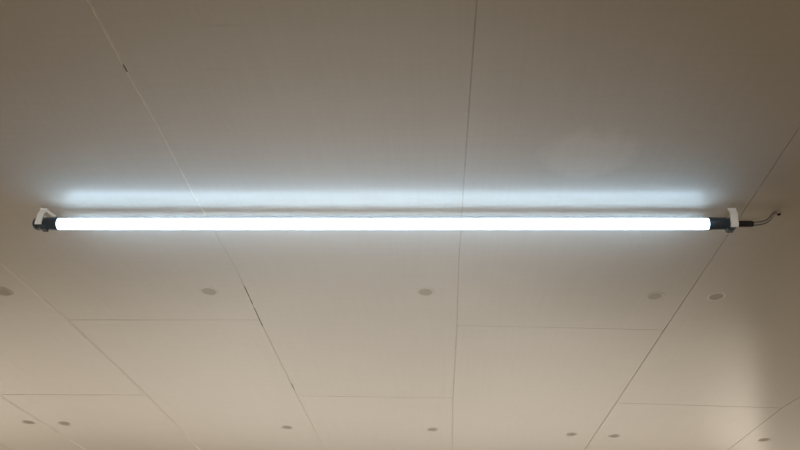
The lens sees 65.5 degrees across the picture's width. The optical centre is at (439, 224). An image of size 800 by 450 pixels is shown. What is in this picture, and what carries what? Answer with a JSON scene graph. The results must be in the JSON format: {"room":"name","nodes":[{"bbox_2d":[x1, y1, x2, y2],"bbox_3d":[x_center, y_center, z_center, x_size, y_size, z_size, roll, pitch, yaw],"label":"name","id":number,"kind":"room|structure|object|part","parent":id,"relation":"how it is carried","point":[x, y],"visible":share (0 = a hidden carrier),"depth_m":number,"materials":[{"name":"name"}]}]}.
{"room":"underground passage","nodes":[
{"label":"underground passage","id":0,"kind":"room"},
{"bbox_2d":[0,0,799,449],"bbox_3d":[0.000,1.003,2.599,5.200,0.061,6.600,0,-35,0],"label":"ceiling","id":1,"kind":"structure","parent":0,"point":[524,339],"depth_m":1.10,"materials":[{"name":"paint"}]},
{"bbox_3d":[-1.825,1.063,2.642,0.448,0.012,1.899,0,-35,0],"label":"panel","id":2,"kind":"part","parent":1,"relation":"part of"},
{"bbox_2d":[0,287,13,295],"bbox_3d":[-0.942,0.144,1.336,0.040,0.001,0.040,0,-35,0],"label":"cap","id":3,"kind":"object","parent":1,"relation":"attached to","point":[3,291],"visible":1,"depth_m":1.34,"materials":[{"name":"beige plastic"}]},
{"bbox_2d":[22,421,34,424],"bbox_3d":[-1.366,0.656,2.058,0.040,0.001,0.040,0,-35,0],"label":"cap","id":4,"kind":"object","parent":1,"relation":"attached to","point":[25,422],"visible":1,"depth_m":2.06,"materials":[{"name":"grey"}]},
{"bbox_3d":[-1.455,0.773,2.235,0.289,0.012,1.899,0,-35,0],"label":"panel","id":5,"kind":"part","parent":1,"relation":"part of","materials":[{"name":"beige paint"}]},
{"bbox_2d":[35,208,55,223],"bbox_3d":[-0.687,-0.014,1.083,0.031,0.038,0.015,0,-35,0],"label":"clip","id":6,"kind":"object","parent":1,"relation":"attached to","point":[40,215],"visible":1,"depth_m":1.08,"materials":[{"name":"white plastic"}]},
{"bbox_2d":[58,422,70,424],"bbox_3d":[-1.252,0.662,2.067,0.040,0.001,0.040,0,-35,0],"label":"cap","id":7,"kind":"object","parent":1,"relation":"attached to","point":[61,423],"visible":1,"depth_m":2.07,"materials":[{"name":"grey plastic"}]},
{"bbox_3d":[-1.085,-0.193,0.873,0.460,0.012,2.399,0,-35,0],"label":"panel","id":8,"kind":"part","parent":1,"relation":"part of","materials":[{"name":"beige paint"}]},
{"bbox_3d":[-1.110,1.050,2.625,0.470,0.012,1.903,0,-35,0],"label":"panel","id":9,"kind":"part","parent":1,"relation":"part of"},
{"bbox_3d":[-0.646,-0.335,0.672,0.463,0.012,1.907,0,-35,0],"label":"panel","id":10,"kind":"part","parent":1,"relation":"part of","materials":[{"name":"beige paint"}]},
{"bbox_3d":[-0.666,0.767,2.225,0.488,0.012,1.899,0,-35,0],"label":"panel","id":11,"kind":"part","parent":1,"relation":"part of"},
{"bbox_2d":[199,287,218,295],"bbox_3d":[-0.498,0.144,1.336,0.040,0.001,0.040,0,-35,0],"label":"cap","id":12,"kind":"object","parent":1,"relation":"attached to","point":[208,291],"visible":1,"depth_m":1.34,"materials":[{"name":"beige plastic"}]},
{"bbox_3d":[-0.191,-0.185,0.883,0.469,0.012,2.425,0,-35,0],"label":"panel","id":13,"kind":"part","parent":1,"relation":"part of","materials":[{"name":"beige paint"}]},
{"bbox_2d":[281,426,292,428],"bbox_3d":[-0.519,0.687,2.101,0.040,0.001,0.040,0,-35,0],"label":"cap","id":14,"kind":"object","parent":1,"relation":"attached to","point":[283,427],"visible":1,"depth_m":2.10,"materials":[{"name":"grey"}]},
{"bbox_3d":[-0.194,1.062,2.641,0.477,0.012,1.916,0,-35,0],"label":"panel","id":15,"kind":"part","parent":1,"relation":"part of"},
{"bbox_2d":[32,211,776,232],"bbox_3d":[-0.053,-0.009,1.085,1.306,0.048,0.023,0,-35,0],"label":"tube light","id":16,"kind":"object","parent":1,"relation":"attached to","point":[49,223],"visible":0.98,"depth_m":1.07,"materials":[{"name":"white"}]},
{"bbox_2d":[56,219,709,229],"bbox_3d":[-0.099,0.000,1.079,1.151,0.016,0.020,0,-35,0],"label":"diffuser","id":17,"kind":"object","parent":16,"relation":"attached to","point":[61,224],"depth_m":1.07,"materials":[{"name":"white plastic"}]},
{"bbox_2d":[416,287,434,296],"bbox_3d":[-0.031,0.145,1.338,0.040,0.001,0.040,0,-35,0],"label":"cap","id":18,"kind":"object","parent":1,"relation":"attached to","point":[424,291],"visible":1,"depth_m":1.34,"materials":[{"name":"beige plastic"}]},
{"bbox_3d":[0.290,0.790,2.258,0.500,0.012,1.923,0,-35,0],"label":"panel","id":19,"kind":"part","parent":1,"relation":"part of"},
{"bbox_2d":[566,433,576,435],"bbox_3d":[0.459,0.732,2.165,0.040,0.001,0.040,0,-35,0],"label":"cap","id":20,"kind":"object","parent":1,"relation":"attached to","point":[567,434],"visible":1,"depth_m":2.16,"materials":[{"name":"grey plastic"}]},
{"bbox_2d":[608,434,619,437],"bbox_3d":[0.612,0.742,2.179,0.040,0.001,0.040,0,-35,0],"label":"cap","id":21,"kind":"object","parent":1,"relation":"attached to","point":[612,435],"visible":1,"depth_m":2.18,"materials":[{"name":"grey"}]},
{"bbox_3d":[0.288,-0.320,0.694,0.500,0.012,1.960,0,-35,0],"label":"panel","id":22,"kind":"part","parent":1,"relation":"part of","materials":[{"name":"beige paint"}]},
{"bbox_2d":[646,292,664,299],"bbox_3d":[0.469,0.155,1.352,0.040,0.001,0.040,0,-35,0],"label":"cap","id":23,"kind":"object","parent":1,"relation":"attached to","point":[653,295],"visible":1,"depth_m":1.35,"materials":[{"name":"beige plastic"}]},
{"bbox_3d":[0.809,1.105,2.702,0.536,0.012,1.944,0,-35,0],"label":"panel","id":24,"kind":"part","parent":1,"relation":"part of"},
{"bbox_3d":[0.816,-0.160,0.920,0.555,0.012,2.514,0,-35,0],"label":"panel","id":25,"kind":"part","parent":1,"relation":"part of","materials":[{"name":"beige paint"}]},
{"bbox_2d":[707,292,725,300],"bbox_3d":[0.604,0.157,1.354,0.040,0.001,0.040,0,-35,0],"label":"cap","id":26,"kind":"object","parent":1,"relation":"attached to","point":[716,296],"visible":1,"depth_m":1.35,"materials":[{"name":"beige plastic"}]},
{"bbox_2d":[727,208,738,226],"bbox_3d":[0.512,-0.012,1.082,0.020,0.040,0.015,0,-35,0],"label":"clip","id":27,"kind":"object","parent":1,"relation":"attached to","point":[733,213],"visible":1,"depth_m":1.07,"materials":[{"name":"white plastic"}]},
{"bbox_2d":[758,438,769,441],"bbox_3d":[1.159,0.770,2.218,0.040,0.001,0.040,0,-35,0],"label":"cap","id":28,"kind":"object","parent":1,"relation":"attached to","point":[764,439],"visible":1,"depth_m":2.22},
{"bbox_3d":[1.311,0.773,2.235,0.477,0.012,1.899,0,-35,0],"label":"panel","id":29,"kind":"part","parent":1,"relation":"part of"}
]}

